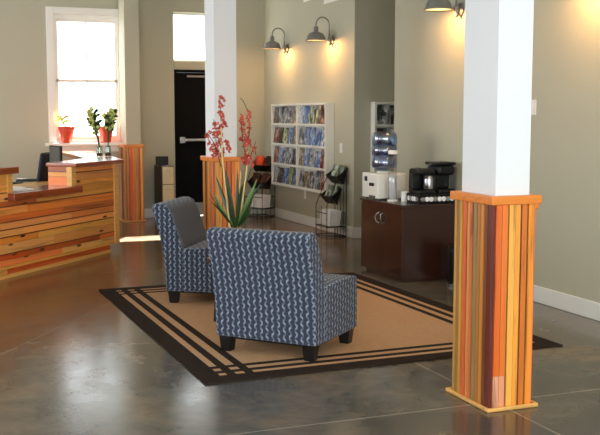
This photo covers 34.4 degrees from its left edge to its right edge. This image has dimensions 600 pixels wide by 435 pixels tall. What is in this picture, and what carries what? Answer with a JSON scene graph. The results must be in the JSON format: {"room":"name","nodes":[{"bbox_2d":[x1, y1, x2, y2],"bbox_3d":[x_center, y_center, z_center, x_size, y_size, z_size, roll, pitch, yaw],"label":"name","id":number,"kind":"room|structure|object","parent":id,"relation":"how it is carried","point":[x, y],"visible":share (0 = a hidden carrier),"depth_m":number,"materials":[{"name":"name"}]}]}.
{"room":"lobby","nodes":[
{"label":"lobby","id":0,"kind":"room"},
{"bbox_2d":[117,0,145,221],"bbox_3d":[-2.430,-1.900,13.838,0.311,3.900,0.496,-2,6,-21],"label":"column","id":1,"kind":"structure","parent":0,"point":[131,172],"depth_m":13.72,"materials":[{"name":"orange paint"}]},
{"bbox_2d":[0,0,264,216],"bbox_3d":[-4.341,-1.863,13.492,12.200,3.900,0.220,-2,6,-21],"label":"wall","id":2,"kind":"structure","parent":0,"point":[24,123],"depth_m":14.14,"materials":[{"name":"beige paint"}]},
{"bbox_2d":[45,6,121,151],"bbox_3d":[-3.040,-1.962,13.884,1.235,2.035,0.340,-2,6,-21],"label":"window","id":3,"kind":"structure","parent":2,"relation":"in","point":[54,15],"depth_m":13.80,"materials":[{"name":"white paint"}]},
{"bbox_2d":[56,115,74,142],"bbox_3d":[-3.315,-1.256,13.774,0.241,0.390,0.241,2,6,19],"label":"potted plant","id":4,"kind":"object","parent":3,"relation":"on","point":[66,132],"visible":1,"depth_m":13.71,"materials":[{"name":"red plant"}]},
{"bbox_2d":[98,113,112,142],"bbox_3d":[-2.798,-1.318,13.971,0.241,0.474,0.241,-2,6,-21],"label":"potted plant","id":5,"kind":"object","parent":3,"relation":"on","point":[103,133],"visible":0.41,"depth_m":13.91,"materials":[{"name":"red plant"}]},
{"bbox_2d":[144,209,154,217],"bbox_3d":[-2.192,-0.065,14.393,0.520,0.135,0.019,-2,6,-21],"label":"baseboard","id":6,"kind":"structure","parent":2,"relation":"attached to","point":[148,213],"depth_m":14.36,"materials":[{"name":"white paint"}]},
{"bbox_2d":[173,12,204,60],"bbox_3d":[-1.465,-2.693,14.555,0.950,0.710,0.100,-2,6,-21],"label":"window","id":7,"kind":"structure","parent":2,"relation":"in","point":[174,13],"depth_m":14.43,"materials":[{"name":"white paint"}]},
{"bbox_2d":[174,61,204,68],"bbox_3d":[-1.415,-2.267,14.471,0.950,0.100,0.011,-2,6,-21],"label":"trim","id":8,"kind":"structure","parent":2,"relation":"attached to","point":[184,65],"depth_m":14.38,"materials":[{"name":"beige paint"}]},
{"bbox_2d":[174,69,205,214],"bbox_3d":[-1.436,-1.122,14.644,0.950,2.185,0.220,-2,6,-21],"label":"door","id":9,"kind":"structure","parent":2,"relation":"in","point":[189,85],"depth_m":14.52,"materials":[{"name":"black paint"}]},
{"bbox_2d":[243,205,263,213],"bbox_3d":[-0.720,-0.124,14.964,0.340,0.135,0.019,-2,6,-21],"label":"baseboard","id":10,"kind":"structure","parent":2,"relation":"attached to","point":[257,210],"depth_m":14.97,"materials":[{"name":"white paint"}]},
{"bbox_2d":[200,0,240,232],"bbox_3d":[-0.784,-1.453,9.572,0.331,3.900,0.426,-2,6,-21],"label":"column","id":11,"kind":"structure","parent":0,"point":[220,15],"depth_m":9.48,"materials":[{"name":"white paint"}]},
{"bbox_2d":[0,213,599,434],"bbox_3d":[-1.123,1.034,5.495,12.200,0.200,18.400,-2,6,-21],"label":"floor","id":12,"kind":"structure","parent":0,"point":[72,362],"depth_m":5.51,"materials":[{"name":"concrete"}]},
{"bbox_2d":[13,152,49,184],"bbox_3d":[-3.298,-0.246,11.615,0.658,1.073,0.670,0,6,4],"label":"office chair","id":13,"kind":"object","parent":12,"relation":"on","point":[42,175],"visible":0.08,"depth_m":11.39,"materials":[{"name":"blue fabric"}]},
{"bbox_2d":[0,151,123,279],"bbox_3d":[-3.075,-0.049,9.941,1.807,1.030,7.143,1,6,11],"label":"reception desk","id":14,"kind":"object","parent":12,"relation":"on","point":[73,215],"visible":0.98,"depth_m":9.89,"materials":[{"name":"brown wood"}]},
{"bbox_2d":[13,188,34,191],"bbox_3d":[-2.735,-0.268,9.367,0.234,0.013,0.311,2,6,20],"label":"paper stack","id":15,"kind":"object","parent":14,"relation":"on","point":[14,189],"visible":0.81,"depth_m":9.33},
{"bbox_2d":[8,185,82,200],"bbox_3d":[-2.636,-0.246,9.569,0.415,0.070,1.150,2,6,20],"label":"countertop","id":16,"kind":"structure","parent":14,"relation":"on","point":[42,191],"depth_m":9.50,"materials":[{"name":"red wood"}]},
{"bbox_2d":[49,145,62,161],"bbox_3d":[-2.768,-0.608,11.089,0.200,0.430,0.400,-4,7,-31],"label":"computer monitor","id":17,"kind":"object","parent":14,"relation":"on","point":[55,152],"visible":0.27,"depth_m":11.02,"materials":[{"name":"black plastic"}]},
{"bbox_2d":[86,106,101,155],"bbox_3d":[-2.407,-1.004,11.357,0.190,0.592,0.187,-2,6,-21],"label":"flower vase","id":18,"kind":"object","parent":14,"relation":"on","point":[92,120],"visible":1,"depth_m":11.34,"materials":[{"name":"clear glass"}]},
{"bbox_2d":[103,108,117,155],"bbox_3d":[-2.244,-1.012,11.511,0.184,0.577,0.187,-2,6,-21],"label":"flower vase","id":19,"kind":"object","parent":14,"relation":"on","point":[110,116],"visible":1,"depth_m":11.47,"materials":[{"name":"clear glass"}]},
{"bbox_2d":[154,164,173,203],"bbox_3d":[-1.974,-0.367,14.131,0.180,0.790,0.506,-2,6,-21],"label":"file cabinet","id":20,"kind":"object","parent":12,"relation":"on","point":[163,175],"visible":0.59,"depth_m":13.91,"materials":[{"name":"wood"}]},
{"bbox_2d":[156,156,167,165],"bbox_3d":[-1.984,-0.813,13.944,0.170,0.135,0.100,-2,6,-21],"label":"card terminal","id":21,"kind":"object","parent":20,"relation":"on","point":[160,160],"visible":1,"depth_m":13.90,"materials":[{"name":"black plastic"}]},
{"bbox_2d":[244,157,274,217],"bbox_3d":[-0.599,-0.455,14.529,0.370,0.883,0.308,5,8,40],"label":"stand","id":22,"kind":"object","parent":12,"relation":"on","point":[260,168],"visible":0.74,"depth_m":14.50,"materials":[{"name":"black metal"}]},
{"bbox_2d":[248,194,261,207],"bbox_3d":[-0.687,-0.254,14.585,0.158,0.189,0.166,5,8,40],"label":"paper stack","id":23,"kind":"object","parent":22,"relation":"on","point":[253,199],"visible":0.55,"depth_m":14.50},
{"bbox_2d":[251,172,261,181],"bbox_3d":[-0.657,-0.571,14.595,0.177,0.216,0.109,5,8,40],"label":"pack","id":24,"kind":"object","parent":22,"relation":"in","point":[256,176],"visible":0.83,"depth_m":14.57},
{"bbox_2d":[248,175,270,188],"bbox_3d":[-0.601,-0.531,14.518,0.365,0.203,0.156,5,8,40],"label":"tray","id":25,"kind":"object","parent":22,"relation":"on","point":[264,185],"depth_m":14.44,"materials":[{"name":"black plastic"}]},
{"bbox_2d":[255,155,264,164],"bbox_3d":[-0.606,-0.826,14.630,0.177,0.216,0.109,5,8,40],"label":"pack","id":26,"kind":"object","parent":22,"relation":"in","point":[260,160],"visible":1,"depth_m":14.60},
{"bbox_2d":[253,158,270,171],"bbox_3d":[-0.550,-0.786,14.553,0.365,0.203,0.156,5,8,40],"label":"tray","id":27,"kind":"object","parent":22,"relation":"on","point":[260,168],"depth_m":14.53,"materials":[{"name":"black plastic"}]},
{"bbox_2d":[256,194,270,207],"bbox_3d":[-0.549,-0.242,14.470,0.158,0.189,0.166,5,8,40],"label":"paper stack","id":28,"kind":"object","parent":22,"relation":"on","point":[266,198],"visible":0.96,"depth_m":14.42,"materials":[{"name":"paper"}]},
{"bbox_2d":[261,173,270,182],"bbox_3d":[-0.512,-0.558,14.474,0.177,0.216,0.109,5,8,40],"label":"pack","id":29,"kind":"object","parent":22,"relation":"in","point":[264,175],"visible":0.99,"depth_m":14.46},
{"bbox_2d":[264,156,270,165],"bbox_3d":[-0.460,-0.814,14.509,0.177,0.216,0.109,5,8,40],"label":"pack","id":30,"kind":"object","parent":22,"relation":"in","point":[268,158],"visible":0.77,"depth_m":14.50},
{"bbox_2d":[99,272,562,384],"bbox_3d":[-0.012,0.732,7.372,2.430,0.009,3.210,-2,6,-22],"label":"area rug","id":31,"kind":"object","parent":12,"relation":"on","point":[395,325],"visible":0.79,"depth_m":6.53,"materials":[{"name":"carpet"}]},
{"bbox_2d":[152,196,214,302],"bbox_3d":[-0.746,0.258,8.012,0.742,0.800,0.710,1,6,11],"label":"slipper chair","id":32,"kind":"object","parent":31,"relation":"on","point":[182,232],"visible":0.7,"depth_m":7.71,"materials":[{"name":"blue fabric"}]},
{"bbox_2d":[207,256,215,321],"bbox_3d":[-0.482,0.519,7.193,0.410,0.451,0.410,-2,6,-21],"label":"side table","id":33,"kind":"object","parent":31,"relation":"on","point":[208,258],"visible":0.09,"depth_m":7.06,"materials":[{"name":"brown wood"}]},
{"bbox_2d":[204,95,260,227],"bbox_3d":[-0.491,-0.300,7.121,0.424,1.194,0.194,0,6,-2],"label":"potted orchid","id":34,"kind":"object","parent":33,"relation":"on","point":[233,221],"visible":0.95,"depth_m":7.11,"materials":[{"name":"red plant"}]},
{"bbox_2d":[206,227,356,361],"bbox_3d":[-0.103,0.445,6.226,0.710,0.800,0.742,3,7,27],"label":"slipper chair","id":35,"kind":"object","parent":31,"relation":"on","point":[271,286],"visible":1,"depth_m":5.96,"materials":[{"name":"blue fabric"}]},
{"bbox_2d":[316,167,347,237],"bbox_3d":[0.397,-0.202,12.156,0.288,0.873,0.360,-2,6,-21],"label":"stand","id":36,"kind":"object","parent":12,"relation":"on","point":[333,199],"visible":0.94,"depth_m":12.05,"materials":[{"name":"black metal"}]},
{"bbox_2d":[319,209,334,224],"bbox_3d":[0.346,-0.010,12.251,0.166,0.189,0.154,-2,6,-21],"label":"paper stack","id":37,"kind":"object","parent":36,"relation":"on","point":[323,210],"visible":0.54,"depth_m":12.21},
{"bbox_2d":[325,184,333,196],"bbox_3d":[0.375,-0.315,12.236,0.108,0.215,0.173,-2,6,-21],"label":"pack","id":38,"kind":"object","parent":36,"relation":"in","point":[330,187],"visible":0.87,"depth_m":12.20},
{"bbox_2d":[320,188,341,204],"bbox_3d":[0.384,-0.273,12.144,0.156,0.203,0.355,-2,6,-21],"label":"tray","id":39,"kind":"object","parent":36,"relation":"on","point":[333,199],"depth_m":12.00,"materials":[{"name":"black plastic"}]},
{"bbox_2d":[324,210,340,225],"bbox_3d":[0.410,0.007,12.089,0.166,0.189,0.154,-2,6,-21],"label":"paper stack","id":40,"kind":"object","parent":36,"relation":"on","point":[333,216],"visible":0.97,"depth_m":12.03,"materials":[{"name":"paper"}]},
{"bbox_2d":[330,164,339,175],"bbox_3d":[0.449,-0.566,12.239,0.108,0.215,0.173,-2,6,-21],"label":"pack","id":41,"kind":"object","parent":36,"relation":"in","point":[335,169],"visible":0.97,"depth_m":12.21},
{"bbox_2d":[331,185,340,194],"bbox_3d":[0.442,-0.296,12.064,0.108,0.215,0.173,-2,6,-21],"label":"pack","id":42,"kind":"object","parent":36,"relation":"in","point":[337,188],"visible":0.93,"depth_m":12.03},
{"bbox_2d":[326,168,347,183],"bbox_3d":[0.459,-0.525,12.147,0.156,0.203,0.355,-2,6,-21],"label":"basket","id":43,"kind":"object","parent":36,"relation":"on","point":[339,179],"depth_m":12.00,"materials":[{"name":"black plastic"}]},
{"bbox_2d":[337,165,345,175],"bbox_3d":[0.517,-0.548,12.067,0.108,0.215,0.173,-2,6,-21],"label":"pack","id":44,"kind":"object","parent":36,"relation":"in","point":[341,168],"visible":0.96,"depth_m":12.04},
{"bbox_2d":[360,197,454,281],"bbox_3d":[1.016,0.189,9.219,0.631,0.706,0.900,-2,6,-21],"label":"storage cabinet","id":45,"kind":"object","parent":12,"relation":"on","point":[401,241],"visible":0.84,"depth_m":8.85,"materials":[{"name":"brown wood"}]},
{"bbox_2d":[362,131,405,199],"bbox_3d":[0.801,-0.504,9.348,0.325,0.645,0.350,-2,6,-21],"label":"water cooler","id":46,"kind":"object","parent":45,"relation":"on","point":[375,185],"visible":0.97,"depth_m":9.24,"materials":[{"name":"white plastic"}]},
{"bbox_2d":[387,150,397,201],"bbox_3d":[0.867,-0.392,9.072,0.100,0.478,0.100,-2,6,-21],"label":"dispenser","id":47,"kind":"object","parent":45,"relation":"on","point":[392,182],"visible":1,"depth_m":9.06,"materials":[{"name":"white plastic"}]},
{"bbox_2d":[401,191,408,201],"bbox_3d":[0.980,-0.197,9.051,0.072,0.095,0.072,-2,6,-21],"label":"canister","id":48,"kind":"object","parent":45,"relation":"on","point":[403,193],"visible":0.88,"depth_m":9.02,"materials":[{"name":"white ceramic"}]},
{"bbox_2d":[407,193,454,203],"bbox_3d":[1.206,-0.181,8.934,0.384,0.088,0.244,-2,6,-21],"label":"tray","id":49,"kind":"object","parent":45,"relation":"on","point":[436,198],"visible":0.88,"depth_m":8.84,"materials":[{"name":"black plastic"}]},
{"bbox_2d":[409,167,435,193],"bbox_3d":[1.122,-0.341,8.877,0.180,0.240,0.228,-2,6,-21],"label":"coffee maker","id":50,"kind":"object","parent":49,"relation":"on","point":[421,180],"visible":1,"depth_m":8.83,"materials":[{"name":"black plastic"}]},
{"bbox_2d":[425,161,455,193],"bbox_3d":[1.299,-0.372,8.958,0.223,0.285,0.230,-2,6,-21],"label":"brewer","id":51,"kind":"object","parent":49,"relation":"on","point":[443,169],"visible":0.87,"depth_m":8.88,"materials":[{"name":"black plastic"}]},
{"bbox_2d":[447,246,453,286],"bbox_3d":[1.434,0.434,8.637,0.240,0.340,0.240,-2,6,-21],"label":"waste bin","id":52,"kind":"object","parent":12,"relation":"on","point":[450,248],"visible":0.28,"depth_m":8.58,"materials":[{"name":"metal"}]},
{"bbox_2d":[264,0,394,226],"bbox_3d":[1.020,-1.883,13.682,2.070,3.900,3.320,-2,6,-21],"label":"wall","id":53,"kind":"structure","parent":0,"point":[356,71],"depth_m":12.25,"materials":[{"name":"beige paint"}]},
{"bbox_2d":[263,28,288,53],"bbox_3d":[-0.350,-2.513,13.769,0.372,0.365,0.276,-2,6,-21],"label":"wall lamp","id":54,"kind":"object","parent":53,"relation":"attached to","point":[270,45],"visible":1,"depth_m":13.72,"materials":[{"name":"metal"}]},
{"bbox_2d":[271,102,333,192],"bbox_3d":[0.006,-0.981,13.357,0.120,1.172,2.060,-2,6,-21],"label":"magazine rack","id":55,"kind":"object","parent":53,"relation":"attached to","point":[329,106],"visible":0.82,"depth_m":13.14,"materials":[{"name":"white laminate"}]},
{"bbox_2d":[273,146,278,162],"bbox_3d":[-0.347,-0.919,14.198,0.037,0.242,0.155,-2,6,-21],"label":"magazine","id":56,"kind":"object","parent":55,"relation":"on","point":[276,152],"visible":1,"depth_m":14.19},
{"bbox_2d":[273,127,278,142],"bbox_3d":[-0.345,-1.200,14.169,0.041,0.237,0.155,-2,6,-21],"label":"magazine","id":57,"kind":"object","parent":55,"relation":"on","point":[276,134],"visible":1,"depth_m":14.16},
{"bbox_2d":[273,107,278,122],"bbox_3d":[-0.347,-1.486,14.139,0.038,0.241,0.149,-2,6,-21],"label":"magazine","id":58,"kind":"object","parent":55,"relation":"on","point":[276,108],"visible":1,"depth_m":14.13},
{"bbox_2d":[273,166,279,181],"bbox_3d":[-0.346,-0.632,14.228,0.039,0.237,0.180,-2,6,-21],"label":"magazine","id":59,"kind":"object","parent":55,"relation":"in","point":[276,171],"visible":1,"depth_m":14.22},
{"bbox_2d":[278,106,283,122],"bbox_3d":[-0.276,-1.472,13.956,0.037,0.251,0.167,-2,6,-21],"label":"magazine","id":60,"kind":"object","parent":55,"relation":"on","point":[281,108],"visible":1,"depth_m":13.94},
{"bbox_2d":[278,127,283,142],"bbox_3d":[-0.275,-1.181,13.986,0.038,0.236,0.156,-2,6,-21],"label":"magazine","id":61,"kind":"object","parent":55,"relation":"on","point":[281,130],"visible":1,"depth_m":13.97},
{"bbox_2d":[278,167,283,182],"bbox_3d":[-0.273,-0.608,14.047,0.043,0.227,0.166,-2,6,-21],"label":"magazine","id":62,"kind":"object","parent":55,"relation":"in","point":[281,172],"visible":1,"depth_m":14.04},
{"bbox_2d":[278,148,283,162],"bbox_3d":[-0.273,-0.892,14.017,0.044,0.227,0.169,-2,6,-21],"label":"magazine","id":63,"kind":"object","parent":55,"relation":"on","point":[281,152],"visible":1,"depth_m":14.01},
{"bbox_2d":[282,128,288,143],"bbox_3d":[-0.205,-1.161,13.803,0.034,0.235,0.175,-2,6,-21],"label":"magazine","id":64,"kind":"object","parent":55,"relation":"on","point":[285,134],"visible":1,"depth_m":13.79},
{"bbox_2d":[283,147,288,163],"bbox_3d":[-0.204,-0.882,13.833,0.038,0.246,0.169,-2,6,-21],"label":"magazine","id":65,"kind":"object","parent":55,"relation":"on","point":[286,149],"visible":1,"depth_m":13.82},
{"bbox_2d":[283,168,288,183],"bbox_3d":[-0.205,-0.592,13.863,0.036,0.234,0.172,-2,6,-21],"label":"magazine","id":66,"kind":"object","parent":55,"relation":"in","point":[286,170],"visible":1,"depth_m":13.85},
{"bbox_2d":[283,108,288,122],"bbox_3d":[-0.205,-1.440,13.774,0.034,0.226,0.159,-2,6,-21],"label":"magazine","id":67,"kind":"object","parent":55,"relation":"on","point":[285,115],"visible":1,"depth_m":13.76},
{"bbox_2d":[287,106,293,122],"bbox_3d":[-0.132,-1.436,13.590,0.038,0.256,0.167,-2,6,-21],"label":"magazine","id":68,"kind":"object","parent":55,"relation":"on","point":[291,108],"visible":0.93,"depth_m":13.58,"materials":[{"name":"paper"}]},
{"bbox_2d":[287,149,293,163],"bbox_3d":[-0.132,-0.854,13.651,0.039,0.227,0.189,-2,6,-21],"label":"magazine","id":69,"kind":"object","parent":55,"relation":"on","point":[291,151],"visible":1,"depth_m":13.64,"materials":[{"name":"paper"}]},
{"bbox_2d":[287,127,293,143],"bbox_3d":[-0.132,-1.144,13.621,0.038,0.239,0.168,-2,6,-21],"label":"magazine","id":70,"kind":"object","parent":55,"relation":"on","point":[291,130],"visible":1,"depth_m":13.61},
{"bbox_2d":[288,167,293,184],"bbox_3d":[-0.128,-0.585,13.681,0.048,0.257,0.160,-2,6,-21],"label":"magazine","id":71,"kind":"object","parent":55,"relation":"in","point":[291,171],"visible":0.93,"depth_m":13.67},
{"bbox_2d":[292,167,295,185],"bbox_3d":[-0.057,-0.566,13.498,0.046,0.257,0.184,-2,6,-21],"label":"magazine","id":72,"kind":"object","parent":55,"relation":"in","point":[294,175],"visible":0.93,"depth_m":13.54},
{"bbox_2d":[292,126,295,143],"bbox_3d":[-0.059,-1.137,13.438,0.042,0.264,0.174,-2,6,-21],"label":"magazine","id":73,"kind":"object","parent":55,"relation":"on","point":[294,133],"visible":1,"depth_m":13.46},
{"bbox_2d":[292,108,295,122],"bbox_3d":[-0.060,-1.403,13.409,0.038,0.227,0.190,-2,6,-21],"label":"magazine","id":74,"kind":"object","parent":55,"relation":"on","point":[294,111],"visible":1,"depth_m":13.44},
{"bbox_2d":[292,148,295,164],"bbox_3d":[-0.059,-0.839,13.469,0.042,0.235,0.164,-2,6,-21],"label":"magazine","id":75,"kind":"object","parent":55,"relation":"on","point":[294,156],"visible":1,"depth_m":13.50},
{"bbox_2d":[298,148,304,165],"bbox_3d":[0.022,-0.824,13.257,0.038,0.250,0.157,-2,6,-21],"label":"magazine","id":76,"kind":"object","parent":55,"relation":"on","point":[302,150],"visible":1,"depth_m":13.24,"materials":[{"name":"paper"}]},
{"bbox_2d":[298,170,304,186],"bbox_3d":[0.024,-0.531,13.289,0.043,0.231,0.161,-2,6,-21],"label":"magazine","id":77,"kind":"object","parent":55,"relation":"in","point":[302,172],"visible":1,"depth_m":13.28,"materials":[{"name":"paper"}]},
{"bbox_2d":[298,128,304,144],"bbox_3d":[0.020,-1.104,13.227,0.034,0.242,0.157,-2,6,-21],"label":"magazine","id":78,"kind":"object","parent":55,"relation":"on","point":[301,133],"visible":1,"depth_m":13.22,"materials":[{"name":"paper"}]},
{"bbox_2d":[298,105,305,123],"bbox_3d":[0.026,-1.398,13.199,0.047,0.262,0.177,-2,6,-21],"label":"magazine","id":79,"kind":"object","parent":55,"relation":"on","point":[302,108],"visible":0.79,"depth_m":13.19,"materials":[{"name":"paper"}]},
{"bbox_2d":[303,127,310,144],"bbox_3d":[0.098,-1.091,13.046,0.047,0.253,0.175,-2,6,-21],"label":"magazine","id":80,"kind":"object","parent":55,"relation":"on","point":[307,131],"visible":1,"depth_m":13.04,"materials":[{"name":"paper"}]},
{"bbox_2d":[303,171,310,187],"bbox_3d":[0.094,-0.510,13.106,0.040,0.228,0.175,-2,6,-21],"label":"magazine","id":81,"kind":"object","parent":55,"relation":"in","point":[307,173],"visible":1,"depth_m":13.09,"materials":[{"name":"paper"}]},
{"bbox_2d":[304,106,309,123],"bbox_3d":[0.093,-1.370,13.015,0.036,0.245,0.152,-2,6,-21],"label":"magazine","id":82,"kind":"object","parent":55,"relation":"on","point":[307,108],"visible":1,"depth_m":13.00,"materials":[{"name":"paper"}]},
{"bbox_2d":[304,148,310,166],"bbox_3d":[0.095,-0.807,13.075,0.042,0.253,0.160,-2,6,-21],"label":"magazine","id":83,"kind":"object","parent":55,"relation":"on","point":[307,151],"visible":1,"depth_m":13.06,"materials":[{"name":"paper"}]},
{"bbox_2d":[297,166,323,170],"bbox_3d":[0.186,-0.655,12.914,0.112,0.014,0.985,-2,6,-21],"label":"shelf","id":84,"kind":"object","parent":55,"relation":"attached to","point":[305,168],"depth_m":13.11,"materials":[{"name":"white laminate"}]},
{"bbox_2d":[297,124,324,125],"bbox_3d":[0.186,-1.223,12.855,0.112,0.014,0.985,-2,6,-21],"label":"shelf","id":85,"kind":"object","parent":55,"relation":"attached to","point":[297,124],"depth_m":12.81,"materials":[{"name":"white laminate"}]},
{"bbox_2d":[297,145,324,148],"bbox_3d":[0.186,-0.939,12.884,0.112,0.014,0.985,-2,6,-21],"label":"shelf","id":86,"kind":"object","parent":55,"relation":"attached to","point":[298,146],"depth_m":12.96,"materials":[{"name":"white laminate"}]},
{"bbox_2d":[309,150,315,166],"bbox_3d":[0.164,-0.776,12.893,0.036,0.230,0.190,-2,6,-21],"label":"magazine","id":87,"kind":"object","parent":55,"relation":"on","point":[312,152],"visible":1,"depth_m":12.88,"materials":[{"name":"paper"}]},
{"bbox_2d":[309,128,315,145],"bbox_3d":[0.165,-1.068,12.863,0.038,0.246,0.174,-2,6,-21],"label":"magazine","id":88,"kind":"object","parent":55,"relation":"on","point":[313,130],"visible":1,"depth_m":12.85,"materials":[{"name":"paper"}]},
{"bbox_2d":[309,171,315,188],"bbox_3d":[0.164,-0.495,12.922,0.036,0.235,0.159,-2,6,-21],"label":"magazine","id":89,"kind":"object","parent":55,"relation":"in","point":[312,175],"visible":1,"depth_m":12.91,"materials":[{"name":"paper"}]},
{"bbox_2d":[309,107,316,123],"bbox_3d":[0.167,-1.348,12.834,0.043,0.238,0.178,-2,6,-21],"label":"magazine","id":90,"kind":"object","parent":55,"relation":"on","point":[313,109],"visible":1,"depth_m":12.82,"materials":[{"name":"paper"}]},
{"bbox_2d":[314,151,320,167],"bbox_3d":[0.238,-0.755,12.711,0.042,0.226,0.179,-2,6,-21],"label":"magazine","id":91,"kind":"object","parent":55,"relation":"on","point":[318,153],"visible":1,"depth_m":12.71,"materials":[{"name":"paper"}]},
{"bbox_2d":[314,105,321,123],"bbox_3d":[0.239,-1.338,12.651,0.044,0.257,0.172,-2,6,-21],"label":"magazine","id":92,"kind":"object","parent":55,"relation":"on","point":[319,107],"visible":0.93,"depth_m":12.64,"materials":[{"name":"paper"}]},
{"bbox_2d":[314,129,321,145],"bbox_3d":[0.238,-1.041,12.681,0.041,0.229,0.172,-2,6,-21],"label":"magazine","id":93,"kind":"object","parent":55,"relation":"on","point":[318,131],"visible":1,"depth_m":12.67,"materials":[{"name":"paper"}]},
{"bbox_2d":[315,170,321,189],"bbox_3d":[0.237,-0.487,12.739,0.039,0.258,0.148,-2,6,-21],"label":"magazine","id":94,"kind":"object","parent":55,"relation":"in","point":[318,173],"visible":1,"depth_m":12.73,"materials":[{"name":"paper"}]},
{"bbox_2d":[320,171,323,190],"bbox_3d":[0.309,-0.468,12.557,0.041,0.258,0.171,-2,6,-21],"label":"magazine","id":95,"kind":"object","parent":55,"relation":"in","point":[322,177],"visible":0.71,"depth_m":12.59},
{"bbox_2d":[320,149,324,168],"bbox_3d":[0.307,-0.750,12.526,0.035,0.254,0.191,-2,6,-21],"label":"magazine","id":96,"kind":"object","parent":55,"relation":"on","point":[322,160],"visible":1,"depth_m":12.55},
{"bbox_2d":[320,128,324,145],"bbox_3d":[0.308,-1.032,12.497,0.037,0.251,0.157,-2,6,-21],"label":"magazine","id":97,"kind":"object","parent":55,"relation":"on","point":[323,129],"visible":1,"depth_m":12.51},
{"bbox_2d":[320,106,324,123],"bbox_3d":[0.309,-1.310,12.468,0.039,0.238,0.166,-2,6,-21],"label":"magazine","id":98,"kind":"object","parent":55,"relation":"on","point":[323,107],"visible":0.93,"depth_m":12.49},
{"bbox_2d":[264,207,352,237],"bbox_3d":[0.054,0.030,13.482,0.019,0.135,3.320,-2,6,-21],"label":"baseboard","id":99,"kind":"structure","parent":53,"relation":"attached to","point":[284,214],"depth_m":13.46,"materials":[{"name":"white paint"}]},
{"bbox_2d":[305,17,334,45],"bbox_3d":[0.245,-2.354,12.250,0.372,0.365,0.276,-2,6,-21],"label":"wall lamp","id":100,"kind":"object","parent":53,"relation":"attached to","point":[315,36],"visible":1,"depth_m":12.21,"materials":[{"name":"metal"}]},
{"bbox_2d":[324,0,336,3],"bbox_3d":[0.406,-2.814,12.292,0.007,0.160,0.530,-2,6,-21],"label":"air vent","id":101,"kind":"object","parent":53,"relation":"in","point":[325,1],"visible":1,"depth_m":12.40,"materials":[{"name":"metal"}]},
{"bbox_2d":[340,143,342,152],"bbox_3d":[0.514,-0.874,12.208,0.013,0.120,0.080,-2,6,-21],"label":"light switch","id":102,"kind":"object","parent":53,"relation":"attached to","point":[341,144],"visible":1,"depth_m":12.19,"materials":[{"name":"white paint"}]},
{"bbox_2d":[352,227,360,237],"bbox_3d":[1.562,0.154,12.305,1.970,0.135,0.019,-2,6,-21],"label":"baseboard","id":103,"kind":"object","parent":53,"relation":"attached to","point":[356,231],"visible":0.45,"depth_m":11.96,"materials":[{"name":"white paint"}]},
{"bbox_2d":[370,102,393,171],"bbox_3d":[1.166,-0.838,11.990,0.600,1.172,0.120,-2,6,-21],"label":"magazine rack","id":104,"kind":"object","parent":53,"relation":"attached to","point":[373,136],"visible":0.31,"depth_m":11.86,"materials":[{"name":"white laminate"}]},
{"bbox_2d":[377,128,387,147],"bbox_3d":[1.007,-0.968,11.889,0.139,0.250,0.045,-2,6,-21],"label":"magazine","id":105,"kind":"object","parent":104,"relation":"on","point":[382,142],"visible":1,"depth_m":11.88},
{"bbox_2d":[377,152,387,170],"bbox_3d":[1.007,-0.681,11.918,0.143,0.244,0.044,-2,6,-21],"label":"magazine","id":106,"kind":"object","parent":104,"relation":"on","point":[381,156],"visible":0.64,"depth_m":11.91,"materials":[{"name":"plastic"}]},
{"bbox_2d":[377,104,388,123],"bbox_3d":[1.008,-1.257,11.855,0.159,0.261,0.037,-2,6,-21],"label":"magazine","id":107,"kind":"object","parent":104,"relation":"on","point":[382,109],"visible":1,"depth_m":11.85,"materials":[{"name":"paper"}]},
{"bbox_2d":[377,125,393,126],"bbox_3d":[1.168,-1.129,11.956,0.540,0.014,0.112,-2,6,-21],"label":"shelf","id":108,"kind":"object","parent":104,"relation":"attached to","point":[377,125],"depth_m":11.85,"materials":[{"name":"white laminate"}]},
{"bbox_2d":[389,128,393,147],"bbox_3d":[1.175,-0.974,11.953,0.151,0.249,0.043,-2,6,-21],"label":"magazine","id":109,"kind":"object","parent":104,"relation":"on","point":[391,130],"visible":0.36,"depth_m":11.93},
{"bbox_2d":[389,154,393,170],"bbox_3d":[1.175,-0.688,11.983,0.166,0.244,0.042,-2,6,-21],"label":"magazine","id":110,"kind":"object","parent":104,"relation":"on","point":[391,156],"visible":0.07,"depth_m":11.96,"materials":[{"name":"plastic"}]},
{"bbox_2d":[390,105,393,123],"bbox_3d":[1.175,-1.257,11.923,0.137,0.246,0.043,-2,6,-21],"label":"magazine","id":111,"kind":"object","parent":104,"relation":"on","point":[391,106],"visible":0.36,"depth_m":11.90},
{"bbox_2d":[446,0,541,412],"bbox_3d":[1.018,-0.973,4.973,0.310,3.900,0.431,-2,6,-21],"label":"column","id":112,"kind":"structure","parent":0,"point":[495,209],"depth_m":4.93,"materials":[{"name":"white paint"}]},
{"bbox_2d":[394,0,599,302],"bbox_3d":[4.388,-0.939,4.654,2.390,3.900,12.620,-2,6,-21],"label":"wall","id":113,"kind":"structure","parent":0,"point":[429,46],"depth_m":7.66,"materials":[{"name":"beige paint"}]},
{"bbox_2d":[423,0,463,17],"bbox_3d":[1.288,-1.985,8.715,0.372,0.365,0.276,-2,6,-21],"label":"wall lamp","id":114,"kind":"object","parent":113,"relation":"attached to","point":[431,5],"visible":1,"depth_m":8.68,"materials":[{"name":"metal"}]},
{"bbox_2d":[531,100,536,114],"bbox_3d":[1.873,-0.888,7.818,0.013,0.120,0.100,-2,6,-21],"label":"thermostat","id":115,"kind":"object","parent":113,"relation":"attached to","point":[533,102],"visible":0.6,"depth_m":7.80,"materials":[{"name":"white paint"}]},
{"bbox_2d":[533,285,599,320],"bbox_3d":[3.243,0.973,4.470,0.019,0.135,12.540,-2,6,-21],"label":"baseboard","id":116,"kind":"structure","parent":113,"relation":"attached to","point":[590,309],"depth_m":7.46,"materials":[{"name":"white paint"}]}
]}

